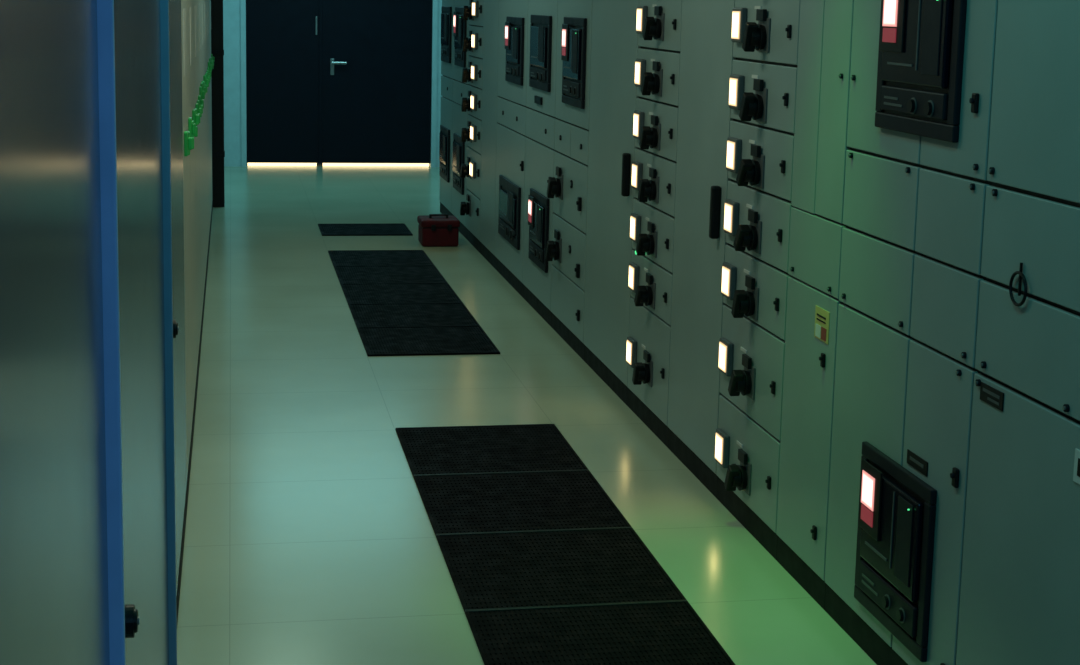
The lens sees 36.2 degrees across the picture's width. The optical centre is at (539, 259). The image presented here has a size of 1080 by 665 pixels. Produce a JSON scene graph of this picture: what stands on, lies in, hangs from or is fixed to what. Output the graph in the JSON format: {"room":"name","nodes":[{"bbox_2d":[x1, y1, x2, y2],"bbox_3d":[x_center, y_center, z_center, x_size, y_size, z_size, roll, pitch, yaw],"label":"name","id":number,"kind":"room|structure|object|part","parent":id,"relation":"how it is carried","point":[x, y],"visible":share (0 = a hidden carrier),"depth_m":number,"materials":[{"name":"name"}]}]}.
{"room":"electrical room","nodes":[
{"label":"electrical room","id":0,"kind":"room"},
{"bbox_2d":[223,0,442,166],"bbox_3d":[-2.083,-2.423,16.293,3.600,3.000,0.150,0,9,-11],"label":"wall","id":1,"kind":"structure","parent":0,"point":[231,8],"depth_m":16.18,"materials":[{"name":"paint"}]},
{"bbox_2d":[246,0,318,162],"bbox_3d":[-2.524,-2.010,16.245,0.721,2.110,0.050,0,9,-11],"label":"leaf","id":2,"kind":"object","parent":1,"relation":"attached to","point":[282,44],"visible":1,"depth_m":16.26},
{"bbox_2d":[240,0,437,166],"bbox_3d":[-1.988,-2.028,16.366,1.930,2.200,0.165,0,9,-11],"label":"trim","id":3,"kind":"structure","parent":1,"relation":"attached to","point":[432,163],"depth_m":16.39,"materials":[{"name":"paint"}]},
{"bbox_2d":[322,0,431,162],"bbox_3d":[-1.625,-2.017,16.413,1.091,2.110,0.050,0,9,-11],"label":"leaf","id":4,"kind":"object","parent":1,"relation":"attached to","point":[376,105],"visible":1,"depth_m":16.43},
{"bbox_2d":[330,59,333,74],"bbox_3d":[-2.054,-1.910,16.318,0.036,0.160,0.012,0,9,-11],"label":"lock plate","id":5,"kind":"object","parent":4,"relation":"attached to","point":[331,60],"visible":1,"depth_m":16.31,"materials":[{"name":"metal"}]},
{"bbox_2d":[331,62,346,63],"bbox_3d":[-1.982,-1.943,16.279,0.152,0.022,0.018,0,9,-11],"label":"lever","id":6,"kind":"object","parent":5,"relation":"attached to","point":[331,62],"visible":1,"depth_m":16.27,"materials":[{"name":"silver metal"}]},
{"bbox_2d":[177,163,876,664],"bbox_3d":[-0.476,0.515,7.770,3.800,0.100,18.500,0,9,-11],"label":"floor","id":7,"kind":"structure","parent":0,"point":[310,538],"depth_m":6.06,"materials":[{"name":"plastic"}]},
{"bbox_2d":[0,0,125,664],"bbox_3d":[-0.629,0.446,0.752,0.693,2.200,2.548,0,9,-11],"label":"tall cabinet","id":8,"kind":"object","parent":7,"relation":"on","point":[62,549],"visible":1,"depth_m":1.49,"materials":[{"name":"grey metal"}]},
{"bbox_2d":[114,0,176,664],"bbox_3d":[-1.022,0.108,2.854,0.693,2.200,1.778,0,9,-11],"label":"tall cabinet","id":9,"kind":"object","parent":7,"relation":"on","point":[141,27],"visible":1,"depth_m":2.99,"materials":[{"name":"grey metal"}]},
{"bbox_3d":[-0.590,0.526,2.405,0.008,0.034,0.034,0,9,-11],"label":"knob","id":10,"kind":"part","parent":9,"relation":"part of","materials":[{"name":"black plastic"}]},
{"bbox_2d":[169,0,187,622],"bbox_3d":[-1.327,-0.153,4.480,0.692,2.200,1.568,0,9,-11],"label":"tall cabinet","id":11,"kind":"object","parent":7,"relation":"on","point":[175,36],"visible":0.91,"depth_m":4.74,"materials":[{"name":"grey metal"}]},
{"bbox_2d":[181,0,195,493],"bbox_3d":[-1.548,-0.346,5.680,0.701,2.200,0.898,0,9,-11],"label":"tall cabinet","id":12,"kind":"object","parent":7,"relation":"on","point":[189,128],"visible":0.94,"depth_m":5.71,"materials":[{"name":"grey metal"}]},
{"bbox_2d":[188,0,199,422],"bbox_3d":[-1.711,-0.486,6.554,0.701,2.200,0.898,0,9,-11],"label":"tall cabinet","id":13,"kind":"object","parent":7,"relation":"on","point":[195,117],"visible":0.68,"depth_m":6.58,"materials":[{"name":"grey metal"}]},
{"bbox_2d":[194,0,203,375],"bbox_3d":[-1.875,-0.626,7.428,0.701,2.200,0.898,0,9,-11],"label":"tall cabinet","id":14,"kind":"object","parent":7,"relation":"on","point":[199,104],"visible":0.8,"depth_m":7.45,"materials":[{"name":"grey metal"}]},
{"bbox_3d":[-1.565,-0.658,7.481,0.020,2.120,0.892,0,9,-11],"label":"door","id":15,"kind":"part","parent":14,"relation":"part of","materials":[{"name":"white paint"}]},
{"bbox_2d":[198,0,206,329],"bbox_3d":[-2.038,-0.767,8.302,0.701,2.200,0.898,0,9,-11],"label":"tall cabinet","id":16,"kind":"object","parent":7,"relation":"on","point":[202,88],"visible":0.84,"depth_m":8.33,"materials":[{"name":"grey metal"}]},
{"bbox_3d":[-1.729,-0.799,8.354,0.020,2.120,0.892,0,9,-11],"label":"door","id":17,"kind":"part","parent":16,"relation":"part of","materials":[{"name":"white paint"}]},
{"bbox_2d":[201,0,208,300],"bbox_3d":[-2.202,-0.907,9.175,0.701,2.200,0.898,0,9,-11],"label":"tall cabinet","id":18,"kind":"object","parent":7,"relation":"on","point":[206,81],"visible":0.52,"depth_m":9.22,"materials":[{"name":"grey metal"}]},
{"bbox_3d":[-1.892,-0.939,9.228,0.020,2.120,0.892,0,9,-11],"label":"door","id":19,"kind":"part","parent":18,"relation":"part of","materials":[{"name":"white paint"}]},
{"bbox_2d":[204,0,210,270],"bbox_3d":[-2.366,-1.048,10.049,0.701,2.200,0.898,0,9,-11],"label":"tall cabinet","id":20,"kind":"object","parent":7,"relation":"on","point":[208,76],"visible":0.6,"depth_m":10.05,"materials":[{"name":"grey metal"}]},
{"bbox_3d":[-2.056,-1.079,10.102,0.020,2.120,0.892,0,9,-11],"label":"door","id":21,"kind":"part","parent":20,"relation":"part of","materials":[{"name":"white paint"}]},
{"bbox_2d":[206,0,211,246],"bbox_3d":[-2.529,-1.188,10.923,0.701,2.200,0.898,0,9,-11],"label":"tall cabinet","id":22,"kind":"object","parent":7,"relation":"on","point":[209,66],"visible":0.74,"depth_m":10.92,"materials":[{"name":"grey metal"}]},
{"bbox_3d":[-2.220,-1.220,10.976,0.020,2.120,0.892,0,9,-11],"label":"door","id":23,"kind":"part","parent":22,"relation":"part of","materials":[{"name":"white paint"}]},
{"bbox_2d":[208,0,213,231],"bbox_3d":[-2.693,-1.328,11.797,0.701,2.200,0.898,0,9,-11],"label":"tall cabinet","id":24,"kind":"object","parent":7,"relation":"on","point":[211,62],"visible":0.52,"depth_m":11.87,"materials":[{"name":"grey metal"}]},
{"bbox_3d":[-2.383,-1.360,11.850,0.020,2.120,0.892,0,9,-11],"label":"door","id":25,"kind":"part","parent":24,"relation":"part of","materials":[{"name":"white paint"}]},
{"bbox_2d":[210,0,213,211],"bbox_3d":[-2.829,-1.445,12.525,0.701,2.200,0.598,0,9,-11],"label":"tall cabinet","id":26,"kind":"object","parent":7,"relation":"on","point":[211,55],"visible":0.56,"depth_m":12.55,"materials":[{"name":"grey metal"}]},
{"bbox_3d":[-2.519,-1.477,12.578,0.020,2.120,0.592,0,9,-11],"label":"door","id":27,"kind":"part","parent":26,"relation":"part of","materials":[{"name":"white paint"}]},
{"bbox_2d":[211,0,224,206],"bbox_3d":[-2.560,-1.912,12.964,0.148,2.998,0.160,0,9,-11],"label":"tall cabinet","id":28,"kind":"object","parent":7,"relation":"on","point":[217,74],"visible":0.58,"depth_m":13.01,"materials":[{"name":"black metal"}]},
{"bbox_2d":[248,163,316,165],"bbox_3d":[-2.568,-0.956,16.439,0.680,0.035,0.008,0,9,-11],"label":"daylight gap","id":29,"kind":"object","parent":7,"relation":"on","point":[249,164],"visible":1,"depth_m":16.44,"materials":[{"name":"white"}]},
{"bbox_2d":[318,223,412,235],"bbox_3d":[-1.278,-0.222,12.013,0.643,0.008,0.580,0,9,-11],"label":"floor mat","id":30,"kind":"object","parent":7,"relation":"in","point":[392,229],"visible":1,"depth_m":11.98,"materials":[{"name":"black rubber"}]},
{"bbox_3d":[-1.278,-0.224,12.012,0.643,0.005,0.580,0,9,-11],"label":"frame","id":31,"kind":"part","parent":30,"relation":"part of","materials":[{"name":"black rubber"}]},
{"bbox_2d":[323,163,428,165],"bbox_3d":[-1.649,-0.962,16.610,1.070,0.035,0.008,0,9,-11],"label":"daylight gap","id":32,"kind":"object","parent":7,"relation":"on","point":[324,164],"visible":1,"depth_m":16.61,"materials":[{"name":"white"}]},
{"bbox_2d":[328,250,433,265],"bbox_3d":[-1.036,-0.010,10.694,0.633,0.008,0.652,0,9,-11],"label":"floor mat","id":33,"kind":"object","parent":7,"relation":"in","point":[338,257],"visible":1,"depth_m":10.70,"materials":[{"name":"black rubber"}]},
{"bbox_2d":[334,265,447,284],"bbox_3d":[-0.917,0.092,10.059,0.633,0.008,0.652,0,9,-11],"label":"floor mat","id":34,"kind":"object","parent":7,"relation":"in","point":[430,273],"visible":1,"depth_m":10.06,"materials":[{"name":"black rubber"}]},
{"bbox_2d":[341,283,462,305],"bbox_3d":[-0.798,0.194,9.424,0.633,0.008,0.652,0,9,-11],"label":"floor mat","id":35,"kind":"object","parent":7,"relation":"in","point":[395,293],"visible":1,"depth_m":9.42,"materials":[{"name":"black rubber"}]},
{"bbox_2d":[349,303,479,327],"bbox_3d":[-0.679,0.296,8.789,0.633,0.008,0.652,0,9,-11],"label":"floor mat","id":36,"kind":"object","parent":7,"relation":"in","point":[417,314],"visible":1,"depth_m":8.78,"materials":[{"name":"black rubber"}]},
{"bbox_2d":[357,326,499,355],"bbox_3d":[-0.560,0.398,8.155,0.633,0.008,0.652,0,9,-11],"label":"floor mat","id":37,"kind":"object","parent":7,"relation":"in","point":[438,340],"visible":1,"depth_m":8.13,"materials":[{"name":"black rubber"}]},
{"bbox_2d":[417,214,459,246],"bbox_3d":[-0.700,-0.213,11.376,0.266,0.209,0.286,0,9,-11],"label":"toolbox","id":38,"kind":"object","parent":7,"relation":"on","point":[433,229],"visible":1,"depth_m":11.26,"materials":[{"name":"red plastic"}]},
{"bbox_3d":[-0.700,-0.266,11.372,0.266,0.051,0.276,0,9,-11],"label":"lid","id":39,"kind":"part","parent":38,"relation":"part of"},
{"bbox_3d":[-0.698,-0.311,11.360,0.130,0.012,0.030,0,9,-11],"label":"handle","id":40,"kind":"part","parent":38,"relation":"part of","materials":[{"name":"black plastic"}]},
{"bbox_2d":[439,0,454,214],"bbox_3d":[-0.298,-1.369,12.718,0.912,2.100,0.728,0,9,-11],"label":"tall cabinet","id":41,"kind":"object","parent":7,"relation":"on","point":[447,14],"visible":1,"depth_m":12.57,"materials":[{"name":"grey metal"}]},
{"bbox_2d":[451,0,470,238],"bbox_3d":[-0.160,-1.250,11.975,0.915,2.100,0.798,0,9,-11],"label":"tall cabinet","id":42,"kind":"object","parent":7,"relation":"on","point":[461,27],"visible":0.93,"depth_m":11.87,"materials":[{"name":"grey metal"}]},
{"bbox_2d":[460,0,483,252],"bbox_3d":[-0.041,-1.135,11.258,0.944,2.100,0.668,0,9,-11],"label":"tall cabinet","id":43,"kind":"object","parent":7,"relation":"on","point":[474,12],"visible":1,"depth_m":11.20,"materials":[{"name":"grey metal"}]},
{"bbox_2d":[460,0,473,216],"bbox_3d":[-0.506,-1.043,11.356,0.064,1.487,0.121,0,9,-11],"label":"switches","id":44,"kind":"object","parent":43,"relation":"attached to","point":[465,207],"depth_m":11.34,"materials":[{"name":"white plastic"}]},
{"bbox_2d":[480,0,499,267],"bbox_3d":[0.109,-1.034,10.633,0.880,2.100,0.628,0,9,-11],"label":"tall cabinet","id":45,"kind":"object","parent":7,"relation":"on","point":[491,7],"visible":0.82,"depth_m":10.57,"materials":[{"name":"grey metal"}]},
{"bbox_2d":[395,424,588,476],"bbox_3d":[-0.196,0.711,6.206,0.633,0.008,0.658,0,9,-11],"label":"floor mat","id":46,"kind":"object","parent":7,"relation":"in","point":[523,447],"visible":1,"depth_m":6.19,"materials":[{"name":"black rubber"}]},
{"bbox_2d":[495,0,528,296],"bbox_3d":[0.243,-0.904,9.824,0.915,2.100,1.028,0,9,-11],"label":"tall cabinet","id":47,"kind":"object","parent":7,"relation":"on","point":[513,14],"visible":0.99,"depth_m":9.66,"materials":[{"name":"grey metal"}]},
{"bbox_2d":[414,470,631,535],"bbox_3d":[-0.075,0.814,5.565,0.633,0.008,0.658,0,9,-11],"label":"floor mat","id":48,"kind":"object","parent":7,"relation":"in","point":[571,499],"visible":1,"depth_m":5.54,"materials":[{"name":"black rubber"}]},
{"bbox_2d":[523,0,557,325],"bbox_3d":[0.413,-0.757,8.912,0.915,2.100,0.848,0,9,-11],"label":"tall cabinet","id":49,"kind":"object","parent":7,"relation":"on","point":[542,14],"visible":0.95,"depth_m":8.79,"materials":[{"name":"grey metal"}]},
{"bbox_3d":[-0.008,-0.856,8.832,0.012,0.040,0.180,0,9,-11],"label":"label plate","id":50,"kind":"part","parent":49,"relation":"part of","materials":[{"name":"black plastic"}]},
{"bbox_2d":[436,527,686,611],"bbox_3d":[0.044,0.916,4.924,0.633,0.008,0.658,0,9,-11],"label":"floor mat","id":51,"kind":"object","parent":7,"relation":"in","point":[575,567],"visible":1,"depth_m":4.90,"materials":[{"name":"black rubber"}]},
{"bbox_2d":[545,0,592,359],"bbox_3d":[0.551,-0.627,8.098,0.944,2.100,0.818,0,9,-11],"label":"tall cabinet","id":52,"kind":"object","parent":7,"relation":"on","point":[568,188],"visible":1,"depth_m":7.99,"materials":[{"name":"grey metal"}]},
{"bbox_2d":[465,601,734,664],"bbox_3d":[0.165,1.019,4.284,0.633,0.008,0.658,0,9,-11],"label":"floor mat","id":53,"kind":"object","parent":7,"relation":"in","point":[667,632],"visible":1,"depth_m":4.39,"materials":[{"name":"black rubber"}]},
{"bbox_3d":[0.165,1.018,4.283,0.633,0.005,0.658,0,9,-11],"label":"frame","id":54,"kind":"part","parent":53,"relation":"part of","materials":[{"name":"black rubber"}]},
{"bbox_2d":[583,0,640,405],"bbox_3d":[0.722,-0.494,7.271,0.912,2.100,0.888,0,9,-11],"label":"tall cabinet","id":55,"kind":"object","parent":7,"relation":"on","point":[614,41],"visible":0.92,"depth_m":7.19,"materials":[{"name":"grey metal"}]},
{"bbox_3d":[0.356,-0.353,6.839,0.032,0.180,0.032,0,9,-11],"label":"pull handle","id":56,"kind":"part","parent":55,"relation":"part of","materials":[{"name":"black plastic"}]},
{"bbox_2d":[626,0,681,447],"bbox_3d":[0.847,-0.374,6.520,0.944,2.100,0.648,0,9,-11],"label":"tall cabinet","id":57,"kind":"object","parent":7,"relation":"on","point":[658,22],"visible":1,"depth_m":6.41,"materials":[{"name":"grey metal"}]},
{"bbox_2d":[667,0,736,497],"bbox_3d":[0.980,-0.273,5.892,0.912,2.100,0.648,0,9,-11],"label":"tall cabinet","id":58,"kind":"object","parent":7,"relation":"on","point":[706,53],"visible":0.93,"depth_m":5.82,"materials":[{"name":"grey metal"}]},
{"bbox_3d":[0.592,-0.161,5.580,0.032,0.180,0.032,0,9,-11],"label":"pull handle","id":59,"kind":"part","parent":58,"relation":"part of","materials":[{"name":"black plastic"}]},
{"bbox_2d":[715,0,799,559],"bbox_3d":[1.082,-0.172,5.263,0.944,2.100,0.638,0,9,-11],"label":"tall cabinet","id":60,"kind":"object","parent":7,"relation":"on","point":[765,33],"visible":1,"depth_m":5.16,"materials":[{"name":"grey metal"}]},
{"bbox_2d":[776,0,853,608],"bbox_3d":[1.202,-0.089,4.753,0.895,2.100,0.418,0,9,-11],"label":"tall cabinet","id":61,"kind":"object","parent":7,"relation":"on","point":[825,26],"visible":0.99,"depth_m":4.68,"materials":[{"name":"grey metal"}]},
{"bbox_2d":[824,0,997,664],"bbox_3d":[1.308,0.009,4.137,0.915,2.100,0.843,0,9,-11],"label":"tall cabinet","id":62,"kind":"object","parent":7,"relation":"on","point":[922,71],"visible":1,"depth_m":4.00,"materials":[{"name":"grey metal"}]},
{"bbox_2d":[956,0,1079,664],"bbox_3d":[1.610,0.259,2.586,0.892,2.100,2.353,0,9,-11],"label":"tall cabinet","id":63,"kind":"object","parent":7,"relation":"on","point":[1020,591],"visible":1,"depth_m":3.42,"materials":[{"name":"grey metal"}]}
]}

